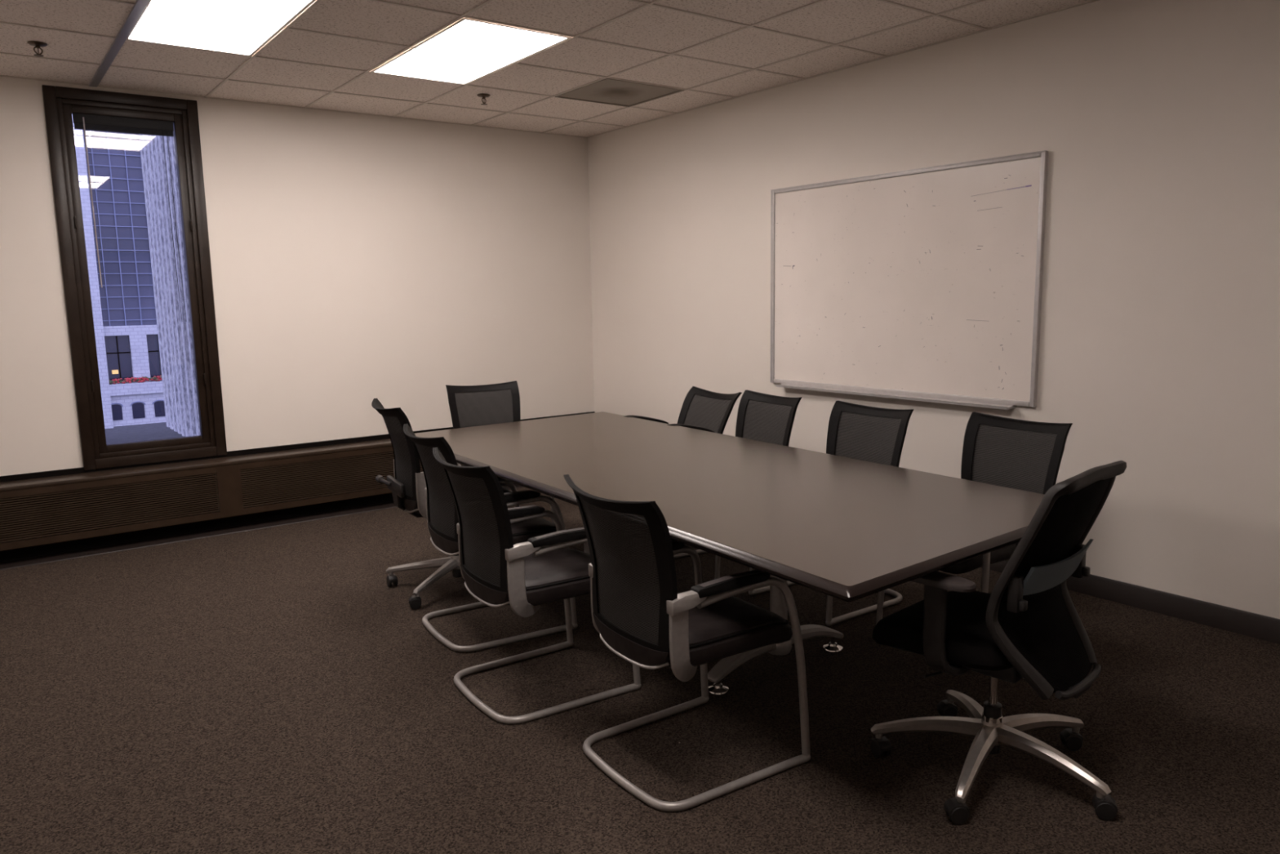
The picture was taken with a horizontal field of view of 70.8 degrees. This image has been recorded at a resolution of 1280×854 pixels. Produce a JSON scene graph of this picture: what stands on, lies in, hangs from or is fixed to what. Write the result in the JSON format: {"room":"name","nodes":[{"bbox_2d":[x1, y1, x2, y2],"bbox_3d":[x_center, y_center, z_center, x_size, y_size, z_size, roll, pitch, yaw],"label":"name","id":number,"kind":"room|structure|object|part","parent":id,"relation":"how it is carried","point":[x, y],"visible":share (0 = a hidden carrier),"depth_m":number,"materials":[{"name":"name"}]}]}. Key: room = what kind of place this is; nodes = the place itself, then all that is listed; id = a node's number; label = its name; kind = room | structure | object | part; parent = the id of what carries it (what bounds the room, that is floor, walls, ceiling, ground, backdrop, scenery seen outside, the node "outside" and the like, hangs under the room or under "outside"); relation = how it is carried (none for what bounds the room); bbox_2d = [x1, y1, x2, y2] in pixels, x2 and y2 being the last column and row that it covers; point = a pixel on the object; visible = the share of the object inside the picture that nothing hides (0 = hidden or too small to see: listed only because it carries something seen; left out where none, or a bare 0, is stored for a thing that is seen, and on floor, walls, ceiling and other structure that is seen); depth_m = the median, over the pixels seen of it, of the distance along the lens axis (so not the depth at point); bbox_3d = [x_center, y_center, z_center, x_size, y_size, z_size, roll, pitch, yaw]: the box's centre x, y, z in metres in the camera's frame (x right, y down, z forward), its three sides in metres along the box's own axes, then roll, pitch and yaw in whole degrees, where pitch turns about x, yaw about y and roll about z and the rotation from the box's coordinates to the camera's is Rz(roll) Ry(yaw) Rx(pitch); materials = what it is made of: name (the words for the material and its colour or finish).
{"room":"conference room","nodes":[
{"label":"conference room","id":0,"kind":"room"},
{"bbox_2d":[0,76,594,542],"bbox_3d":[-2.686,-0.775,5.942,5.600,2.841,0.120,-7,10,-36],"label":"wall","id":1,"kind":"structure","parent":0,"point":[357,260],"depth_m":6.29,"materials":[{"name":"beige paint"}]},
{"bbox_2d":[41,84,226,470],"bbox_3d":[-3.104,-0.892,5.592,0.810,2.241,0.132,-7,10,-36],"label":"window","id":2,"kind":"structure","parent":1,"relation":"in","point":[60,103],"depth_m":5.51,"materials":[{"name":"brown wood"}]},
{"bbox_2d":[72,112,186,321],"bbox_3d":[-3.099,-1.257,5.522,0.530,1.232,0.039,-7,10,-36],"label":"window blind","id":3,"kind":"object","parent":2,"relation":"attached to","point":[84,122],"visible":1,"depth_m":5.43,"materials":[{"name":"black metal"}]},
{"bbox_3d":[-2.927,-1.261,5.637,0.015,1.200,0.006,-7,10,-36],"label":"lift cord","id":4,"kind":"part","parent":3,"relation":"part of","materials":[{"name":"black plastic"}]},
{"bbox_3d":[-2.907,-1.264,5.652,0.015,1.200,0.006,-7,10,-36],"label":"lift cord","id":5,"kind":"part","parent":3,"relation":"part of","materials":[{"name":"black plastic"}]},
{"bbox_2d":[0,0,1089,137],"bbox_3d":[-0.406,-1.742,2.670,5.600,0.136,7.600,-7,10,-36],"label":"ceiling","id":6,"kind":"structure","parent":0,"point":[833,21],"depth_m":4.69,"materials":[{"name":"tile"}]},
{"bbox_2d":[26,40,47,57],"bbox_3d":[-2.962,-1.857,4.434,0.084,0.059,0.084,3,9,25],"label":"sprinkler","id":7,"kind":"object","parent":6,"relation":"attached to","point":[36,44],"visible":1,"depth_m":4.42,"materials":[{"name":"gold metal"}]},
{"bbox_2d":[88,0,150,87],"bbox_3d":[-0.950,-1.602,2.280,0.042,0.012,7.600,-7,10,-36],"label":"trim","id":8,"kind":"structure","parent":6,"relation":"attached to","point":[140,6],"depth_m":4.36,"materials":[{"name":"grey"}]},
{"bbox_2d":[126,0,315,56],"bbox_3d":[-1.909,-1.872,4.058,0.586,0.058,1.195,-7,10,-36],"label":"ceiling light","id":9,"kind":"object","parent":6,"relation":"attached to","point":[158,26],"visible":0.98,"depth_m":4.23,"materials":[{"name":"white plastic"}]},
{"bbox_2d":[369,17,571,84],"bbox_3d":[-0.931,-1.995,4.776,0.586,0.058,1.195,-7,10,-36],"label":"ceiling light","id":10,"kind":"object","parent":6,"relation":"attached to","point":[467,36],"visible":0.94,"depth_m":4.79,"materials":[{"name":"white plastic"}]},
{"bbox_2d":[476,93,490,105],"bbox_3d":[-0.995,-2.084,5.741,0.084,0.059,0.084,3,9,25],"label":"sprinkler","id":11,"kind":"object","parent":6,"relation":"attached to","point":[483,96],"visible":1,"depth_m":5.73,"materials":[{"name":"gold metal"}]},
{"bbox_2d":[0,0,1098,137],"bbox_3d":[-0.405,-1.673,2.680,5.600,0.008,7.600,-7,10,-36],"label":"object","id":12,"kind":"structure","parent":6,"relation":"attached to","point":[651,3],"depth_m":4.79,"materials":[{"name":"beige"}]},
{"bbox_2d":[555,78,684,106],"bbox_3d":[-0.135,-2.131,5.739,0.592,0.021,0.592,-7,10,-36],"label":"ceiling vent","id":13,"kind":"object","parent":6,"relation":"in","point":[606,91],"visible":1,"depth_m":5.76,"materials":[{"name":"grey metal"}]},
{"bbox_2d":[0,486,1279,853],"bbox_3d":[-0.326,1.096,3.047,5.800,0.100,7.700,-7,10,-36],"label":"floor","id":14,"kind":"structure","parent":0,"point":[268,690],"depth_m":3.12,"materials":[{"name":"carpet"}]},
{"bbox_2d":[0,411,595,569],"bbox_3d":[-2.549,0.407,5.963,5.586,0.492,0.261,-7,10,-36],"label":"baseboard heater","id":15,"kind":"object","parent":14,"relation":"on","point":[53,502],"visible":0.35,"depth_m":5.69,"materials":[{"name":"brown metal"}]},
{"bbox_2d":[0,473,220,542],"bbox_3d":[-3.499,0.516,5.180,1.997,0.244,0.012,-7,10,-36],"label":"grille","id":16,"kind":"object","parent":15,"relation":"attached to","point":[171,477],"depth_m":5.40,"materials":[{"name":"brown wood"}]},
{"bbox_3d":[-2.566,0.384,5.976,5.578,0.339,0.193,-7,10,-36],"label":"panel","id":17,"kind":"part","parent":15,"relation":"part of","materials":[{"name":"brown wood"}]},
{"bbox_2d":[240,451,462,506],"bbox_3d":[-1.851,0.309,6.389,1.833,0.244,0.012,-7,10,-36],"label":"grille","id":18,"kind":"object","parent":15,"relation":"attached to","point":[366,453],"depth_m":6.12,"materials":[{"name":"brown wood"}]},
{"bbox_2d":[371,398,511,608],"bbox_3d":[-0.948,0.337,4.590,0.742,0.974,0.718,-6,10,-28],"label":"swivel chair","id":19,"kind":"object","parent":14,"relation":"on","point":[408,484],"visible":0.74,"depth_m":4.36,"materials":[{"name":"black plastic"}]},
{"bbox_3d":[-1.295,0.277,4.555,0.038,0.037,0.204,-6,10,-30],"label":"lumbar knob","id":20,"kind":"part","parent":19,"relation":"part of","materials":[{"name":"grey plastic"}]},
{"bbox_2d":[386,573,397,582],"bbox_3d":[-1.282,0.769,4.656,0.042,0.049,0.060,-6,10,-32],"label":"hood","id":21,"kind":"object","parent":19,"relation":"attached to","point":[391,578],"depth_m":4.64,"materials":[{"name":"black plastic"}]},
{"bbox_3d":[-1.202,0.125,4.412,0.095,0.400,0.378,-6,10,-28],"label":"panel","id":22,"kind":"part","parent":19,"relation":"part of","materials":[{"name":"black fabric"}]},
{"bbox_3d":[-1.210,0.122,4.408,0.148,0.480,0.472,-6,10,-28],"label":"frame","id":23,"kind":"part","parent":19,"relation":"part of","materials":[{"name":"black plastic"}]},
{"bbox_2d":[408,595,422,604],"bbox_3d":[-1.079,0.815,4.319,0.060,0.049,0.042,-4,9,-17],"label":"hood","id":24,"kind":"object","parent":19,"relation":"attached to","point":[415,599],"depth_m":4.30,"materials":[{"name":"black plastic"}]},
{"bbox_3d":[-1.132,0.717,4.649,0.364,0.096,0.054,-1,8,3],"label":"star leg","id":25,"kind":"part","parent":19,"relation":"part of","materials":[{"name":"silver metal"}]},
{"bbox_3d":[-0.919,0.321,4.595,0.480,0.046,0.374,-6,10,-28],"label":"seat","id":26,"kind":"part","parent":19,"relation":"part of","materials":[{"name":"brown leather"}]},
{"bbox_2d":[403,423,577,652],"bbox_3d":[-0.683,0.443,4.024,0.657,0.920,0.545,-6,10,-31],"label":"chair","id":27,"kind":"object","parent":14,"relation":"on","point":[442,520],"visible":0.62,"depth_m":3.88,"materials":[{"name":"black fabric"}]},
{"bbox_3d":[-0.902,0.253,3.861,0.148,0.480,0.472,-6,10,-31],"label":"frame","id":28,"kind":"part","parent":27,"relation":"part of","materials":[{"name":"black plastic"}]},
{"bbox_3d":[-0.895,0.255,3.866,0.095,0.400,0.378,-6,10,-31],"label":"panel","id":29,"kind":"part","parent":27,"relation":"part of","materials":[{"name":"black fabric"}]},
{"bbox_3d":[-0.710,0.544,4.284,0.407,0.595,0.052,-8,11,-38],"label":"leg","id":30,"kind":"part","parent":27,"relation":"part of","materials":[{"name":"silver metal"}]},
{"bbox_3d":[-0.554,0.299,3.831,0.274,0.033,0.040,-6,10,-31],"label":"armrest","id":31,"kind":"part","parent":27,"relation":"part of","materials":[{"name":"black plastic"}]},
{"bbox_3d":[-0.621,0.450,4.063,0.480,0.046,0.374,-6,10,-31],"label":"seat","id":32,"kind":"part","parent":27,"relation":"part of","materials":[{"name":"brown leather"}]},
{"bbox_3d":[-0.620,0.490,4.069,0.512,0.095,0.406,-6,10,-31],"label":"seat","id":33,"kind":"part","parent":27,"relation":"part of","materials":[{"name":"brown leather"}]},
{"bbox_3d":[-0.476,0.595,3.909,0.407,0.595,0.052,-5,9,-25],"label":"leg","id":34,"kind":"part","parent":27,"relation":"part of","materials":[{"name":"silver metal"}]},
{"bbox_2d":[445,380,555,523],"bbox_3d":[-0.901,0.201,5.697,0.545,0.920,0.657,-5,9,-26],"label":"chair","id":35,"kind":"object","parent":14,"relation":"on","point":[470,406],"visible":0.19,"depth_m":5.88,"materials":[{"name":"black fabric"}]},
{"bbox_3d":[-1.018,-0.044,5.890,0.472,0.480,0.148,-5,9,-26],"label":"frame","id":36,"kind":"part","parent":35,"relation":"part of","materials":[{"name":"black plastic"}]},
{"bbox_3d":[-1.014,-0.040,5.883,0.378,0.400,0.095,-5,9,-26],"label":"panel","id":37,"kind":"part","parent":35,"relation":"part of","materials":[{"name":"black fabric"}]},
{"bbox_3d":[-0.653,0.331,5.724,0.052,0.595,0.407,-6,10,-33],"label":"leg","id":38,"kind":"part","parent":35,"relation":"part of","materials":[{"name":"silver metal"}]},
{"bbox_2d":[432,447,641,724],"bbox_3d":[-0.402,0.532,3.383,0.657,0.920,0.545,-7,10,-33],"label":"chair","id":39,"kind":"object","parent":14,"relation":"on","point":[524,576],"visible":0.91,"depth_m":3.21,"materials":[{"name":"black fabric"}]},
{"bbox_3d":[-0.610,0.346,3.218,0.095,0.400,0.378,-7,10,-33],"label":"panel","id":40,"kind":"part","parent":39,"relation":"part of","materials":[{"name":"black fabric"}]},
{"bbox_3d":[-0.617,0.343,3.213,0.148,0.480,0.472,-7,10,-33],"label":"frame","id":41,"kind":"part","parent":39,"relation":"part of","materials":[{"name":"black plastic"}]},
{"bbox_3d":[-0.505,0.340,3.548,0.274,0.033,0.040,-7,10,-33],"label":"armrest","id":42,"kind":"part","parent":39,"relation":"part of","materials":[{"name":"black plastic"}]},
{"bbox_3d":[-0.438,0.634,3.643,0.407,0.595,0.052,-8,11,-40],"label":"leg","id":43,"kind":"part","parent":39,"relation":"part of","materials":[{"name":"silver metal"}]},
{"bbox_3d":[-0.341,0.579,3.430,0.512,0.095,0.406,-7,10,-33],"label":"seat","id":44,"kind":"part","parent":39,"relation":"part of","materials":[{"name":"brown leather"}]},
{"bbox_3d":[-0.268,0.387,3.195,0.274,0.033,0.040,-7,10,-33],"label":"armrest","id":45,"kind":"part","parent":39,"relation":"part of","materials":[{"name":"black plastic"}]},
{"bbox_3d":[-0.341,0.539,3.425,0.480,0.046,0.374,-7,10,-33],"label":"seat","id":46,"kind":"part","parent":39,"relation":"part of","materials":[{"name":"black fabric"}]},
{"bbox_3d":[-0.191,0.683,3.275,0.407,0.595,0.052,-5,9,-27],"label":"leg","id":47,"kind":"part","parent":39,"relation":"part of","materials":[{"name":"silver metal"}]},
{"bbox_2d":[624,386,742,434],"bbox_3d":[0.145,0.239,5.405,0.865,0.891,0.706,-6,10,-32],"label":"swivel chair","id":48,"kind":"object","parent":14,"relation":"on","point":[701,409],"visible":0.12,"depth_m":5.53,"materials":[{"name":"black fabric"}]},
{"bbox_3d":[0.037,-0.040,5.544,0.307,0.078,0.080,-6,10,-32],"label":"armrest","id":49,"kind":"part","parent":48,"relation":"part of","materials":[{"name":"black plastic"}]},
{"bbox_3d":[0.290,0.014,5.152,0.307,0.078,0.080,-6,10,-32],"label":"armrest","id":50,"kind":"part","parent":48,"relation":"part of","materials":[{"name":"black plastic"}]},
{"bbox_3d":[0.406,0.007,5.507,0.178,0.381,0.378,-6,10,-32],"label":"panel","id":51,"kind":"part","parent":48,"relation":"part of","materials":[{"name":"black fabric"}]},
{"bbox_3d":[0.415,0.004,5.513,0.239,0.459,0.472,-6,10,-32],"label":"frame","id":52,"kind":"part","parent":48,"relation":"part of","materials":[{"name":"black plastic"}]},
{"bbox_2d":[563,474,810,811],"bbox_3d":[0.133,0.603,2.838,0.657,0.920,0.545,-7,10,-34],"label":"chair","id":53,"kind":"object","parent":14,"relation":"on","point":[638,612],"visible":1,"depth_m":2.68,"materials":[{"name":"black fabric"}]},
{"bbox_3d":[-0.074,0.417,2.671,0.095,0.400,0.378,-7,10,-34],"label":"panel","id":54,"kind":"part","parent":53,"relation":"part of","materials":[{"name":"black fabric"}]},
{"bbox_3d":[-0.081,0.414,2.666,0.148,0.480,0.472,-7,10,-34],"label":"frame","id":55,"kind":"part","parent":53,"relation":"part of","materials":[{"name":"black plastic"}]},
{"bbox_3d":[0.028,0.410,3.002,0.274,0.033,0.040,-7,10,-34],"label":"armrest","id":56,"kind":"part","parent":53,"relation":"part of","materials":[{"name":"black plastic"}]},
{"bbox_3d":[0.095,0.705,3.097,0.407,0.595,0.052,-8,11,-40],"label":"leg","id":57,"kind":"part","parent":53,"relation":"part of","materials":[{"name":"silver metal"}]},
{"bbox_3d":[0.194,0.650,2.886,0.512,0.095,0.406,-7,10,-34],"label":"seat","id":58,"kind":"part","parent":53,"relation":"part of","materials":[{"name":"black fabric"}]},
{"bbox_3d":[0.268,0.458,2.651,0.274,0.033,0.040,-7,10,-34],"label":"armrest","id":59,"kind":"part","parent":53,"relation":"part of","materials":[{"name":"black plastic"}]},
{"bbox_3d":[0.193,0.610,2.880,0.480,0.046,0.374,-7,10,-34],"label":"seat","id":60,"kind":"part","parent":53,"relation":"part of","materials":[{"name":"black fabric"}]},
{"bbox_3d":[0.345,0.754,2.732,0.407,0.595,0.052,-5,9,-27],"label":"leg","id":61,"kind":"part","parent":53,"relation":"part of","materials":[{"name":"silver metal"}]},
{"bbox_2d":[414,411,1044,695],"bbox_3d":[0.151,0.517,4.038,1.523,0.739,3.301,-7,10,-36],"label":"conference table","id":62,"kind":"object","parent":14,"relation":"on","point":[846,529],"visible":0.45,"depth_m":3.33,"materials":[{"name":"laminate"}]},
{"bbox_2d":[673,390,801,578],"bbox_3d":[0.504,0.294,4.891,0.657,0.920,0.545,-6,10,-30],"label":"chair","id":63,"kind":"object","parent":14,"relation":"on","point":[762,417],"visible":0.16,"depth_m":5.00,"materials":[{"name":"black fabric"}]},
{"bbox_3d":[0.532,0.466,4.670,0.407,0.595,0.052,-7,10,-37],"label":"leg","id":64,"kind":"part","parent":63,"relation":"part of","materials":[{"name":"silver metal"}]},
{"bbox_3d":[0.712,0.062,4.984,0.095,0.400,0.378,-6,10,-30],"label":"panel","id":65,"kind":"part","parent":63,"relation":"part of","materials":[{"name":"black fabric"}]},
{"bbox_3d":[0.719,0.058,4.987,0.148,0.480,0.472,-6,10,-30],"label":"frame","id":66,"kind":"part","parent":63,"relation":"part of","materials":[{"name":"black plastic"}]},
{"bbox_2d":[748,400,913,626],"bbox_3d":[0.923,0.372,4.312,0.657,0.920,0.545,-7,10,-34],"label":"chair","id":67,"kind":"object","parent":14,"relation":"on","point":[874,434],"visible":0.27,"depth_m":4.40,"materials":[{"name":"black fabric"}]},
{"bbox_3d":[0.968,0.543,4.093,0.407,0.595,0.052,-8,11,-40],"label":"leg","id":68,"kind":"part","parent":67,"relation":"part of","materials":[{"name":"silver metal"}]},
{"bbox_3d":[1.121,0.138,4.418,0.095,0.400,0.378,-7,10,-34],"label":"panel","id":69,"kind":"part","parent":67,"relation":"part of","materials":[{"name":"black fabric"}]},
{"bbox_3d":[1.128,0.134,4.423,0.148,0.480,0.472,-7,10,-34],"label":"frame","id":70,"kind":"part","parent":67,"relation":"part of","materials":[{"name":"black plastic"}]},
{"bbox_2d":[875,411,1072,624],"bbox_3d":[1.417,0.438,3.805,0.657,0.920,0.545,-6,10,-32],"label":"chair","id":71,"kind":"object","parent":14,"relation":"on","point":[998,451],"visible":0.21,"depth_m":3.88,"materials":[{"name":"black fabric"}]},
{"bbox_3d":[1.213,0.558,3.957,0.407,0.595,0.052,-5,9,-26],"label":"leg","id":72,"kind":"part","parent":71,"relation":"part of","materials":[{"name":"silver metal"}]},
{"bbox_3d":[1.357,0.499,3.774,0.512,0.095,0.406,-6,10,-32],"label":"seat","id":73,"kind":"part","parent":71,"relation":"part of","materials":[{"name":"black fabric"}]},
{"bbox_3d":[1.453,0.609,3.585,0.407,0.595,0.052,-8,11,-39],"label":"leg","id":74,"kind":"part","parent":71,"relation":"part of","materials":[{"name":"silver metal"}]},
{"bbox_3d":[1.620,0.205,3.905,0.095,0.400,0.378,-6,10,-32],"label":"panel","id":75,"kind":"part","parent":71,"relation":"part of","materials":[{"name":"black fabric"}]},
{"bbox_3d":[1.627,0.201,3.909,0.148,0.480,0.472,-6,10,-32],"label":"frame","id":76,"kind":"part","parent":71,"relation":"part of","materials":[{"name":"black plastic"}]},
{"bbox_2d":[870,460,1126,824],"bbox_3d":[1.083,0.576,2.690,0.704,0.984,0.701,-9,11,-42],"label":"chair","id":77,"kind":"object","parent":14,"relation":"on","point":[1029,628],"visible":0.94,"depth_m":2.56,"materials":[{"name":"black fabric"}]},
{"bbox_2d":[870,736,891,752],"bbox_3d":[0.768,0.996,2.869,0.042,0.049,0.060,-4,9,-19],"label":"hood","id":78,"kind":"object","parent":77,"relation":"attached to","point":[879,744],"depth_m":2.86,"materials":[{"name":"black plastic"}]},
{"bbox_3d":[0.908,0.718,2.679,0.202,0.018,0.013,-7,10,-36],"label":"height lever","id":79,"kind":"part","parent":77,"relation":"part of","materials":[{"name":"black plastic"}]},
{"bbox_3d":[1.016,0.623,2.799,0.500,0.108,0.460,-9,11,-42],"label":"seat","id":80,"kind":"part","parent":77,"relation":"part of","materials":[{"name":"black fabric"}]},
{"bbox_3d":[0.905,0.572,2.583,0.186,0.282,0.071,-4,9,-20],"label":"arm post","id":81,"kind":"part","parent":77,"relation":"part of","materials":[{"name":"grey plastic"}]},
{"bbox_2d":[936,699,957,712],"bbox_3d":[1.063,0.955,3.116,0.060,0.049,0.042,-2,8,-9],"label":"hood","id":82,"kind":"object","parent":77,"relation":"attached to","point":[944,705],"depth_m":3.10,"materials":[{"name":"black plastic"}]},
{"bbox_2d":[943,797,969,814],"bbox_3d":[0.884,1.047,2.513,0.060,0.049,0.042,-2,8,-4],"label":"hood","id":83,"kind":"object","parent":77,"relation":"attached to","point":[953,806],"depth_m":2.50,"materials":[{"name":"black plastic"}]},
{"bbox_3d":[1.185,0.725,2.630,0.110,0.040,0.214,-9,11,-42],"label":"arm","id":84,"kind":"part","parent":77,"relation":"part of","materials":[{"name":"black plastic"}]},
{"bbox_3d":[1.196,0.414,2.567,0.500,0.633,0.198,-9,11,-42],"label":"frame","id":85,"kind":"part","parent":77,"relation":"part of","materials":[{"name":"grey plastic"}]},
{"bbox_2d":[1059,728,1083,742],"bbox_3d":[1.388,0.981,2.897,0.060,0.049,0.042,-1,8,0],"label":"hood","id":86,"kind":"object","parent":77,"relation":"attached to","point":[1068,735],"depth_m":2.88,"materials":[{"name":"black plastic"}]},
{"bbox_3d":[1.251,0.727,2.558,0.280,0.034,0.034,-9,11,-42],"label":"rail","id":87,"kind":"part","parent":77,"relation":"part of","materials":[{"name":"black plastic"}]},
{"bbox_2d":[1092,794,1118,811],"bbox_3d":[1.302,1.038,2.520,0.060,0.049,0.042,2,9,18],"label":"hood","id":88,"kind":"object","parent":77,"relation":"attached to","point":[1101,802],"depth_m":2.51,"materials":[{"name":"black plastic"}]},
{"bbox_2d":[587,0,1279,618],"bbox_3d":[1.906,-0.653,4.564,0.120,2.841,7.820,-7,10,-36],"label":"wall","id":89,"kind":"structure","parent":0,"point":[1157,122],"depth_m":4.21,"materials":[{"name":"beige paint"}]},
{"bbox_2d":[770,150,1048,409],"bbox_3d":[1.382,-0.792,5.089,0.074,1.248,1.830,-7,10,-36],"label":"whiteboard","id":90,"kind":"object","parent":89,"relation":"attached to","point":[924,284],"visible":1,"depth_m":4.95,"materials":[{"name":"plastic"}]},
{"bbox_2d":[775,383,1014,409],"bbox_3d":[1.386,-0.191,5.185,0.073,0.030,1.620,-7,10,-36],"label":"tray","id":91,"kind":"object","parent":90,"relation":"on","point":[990,402],"depth_m":5.01,"materials":[{"name":"metal"}]},
{"bbox_2d":[981,560,1279,644],"bbox_3d":[1.943,0.720,4.638,0.012,0.102,7.400,-7,10,-36],"label":"baseboard","id":92,"kind":"structure","parent":89,"relation":"attached to","point":[1249,624],"depth_m":4.02,"materials":[{"name":"black plastic"}]},
{"label":"outside","id":93,"kind":"structure","parent":0,"visible":0},
{"bbox_2d":[138,132,200,436],"bbox_3d":[-3.463,-6.644,6.145,0.425,13.580,2.020,-7,10,-36],"label":"exterior wall","id":94,"kind":"structure","parent":93,"point":[175,335],"depth_m":7.00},
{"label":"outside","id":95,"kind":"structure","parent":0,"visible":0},
{"bbox_2d":[104,380,186,444],"bbox_3d":[-52.096,-3.671,94.521,140.000,0.300,199.400,-7,10,-36],"label":"street","id":96,"kind":"structure","parent":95,"point":[144,432],"depth_m":63.46,"materials":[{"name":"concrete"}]},
{"bbox_2d":[71,114,165,428],"bbox_3d":[-34.325,-33.349,56.728,70.000,66.400,6.400,-7,10,-36],"label":"office building","id":97,"kind":"structure","parent":96,"relation":"on","point":[124,312],"depth_m":57.58,"materials":[{"name":"blue glass"}]}
]}

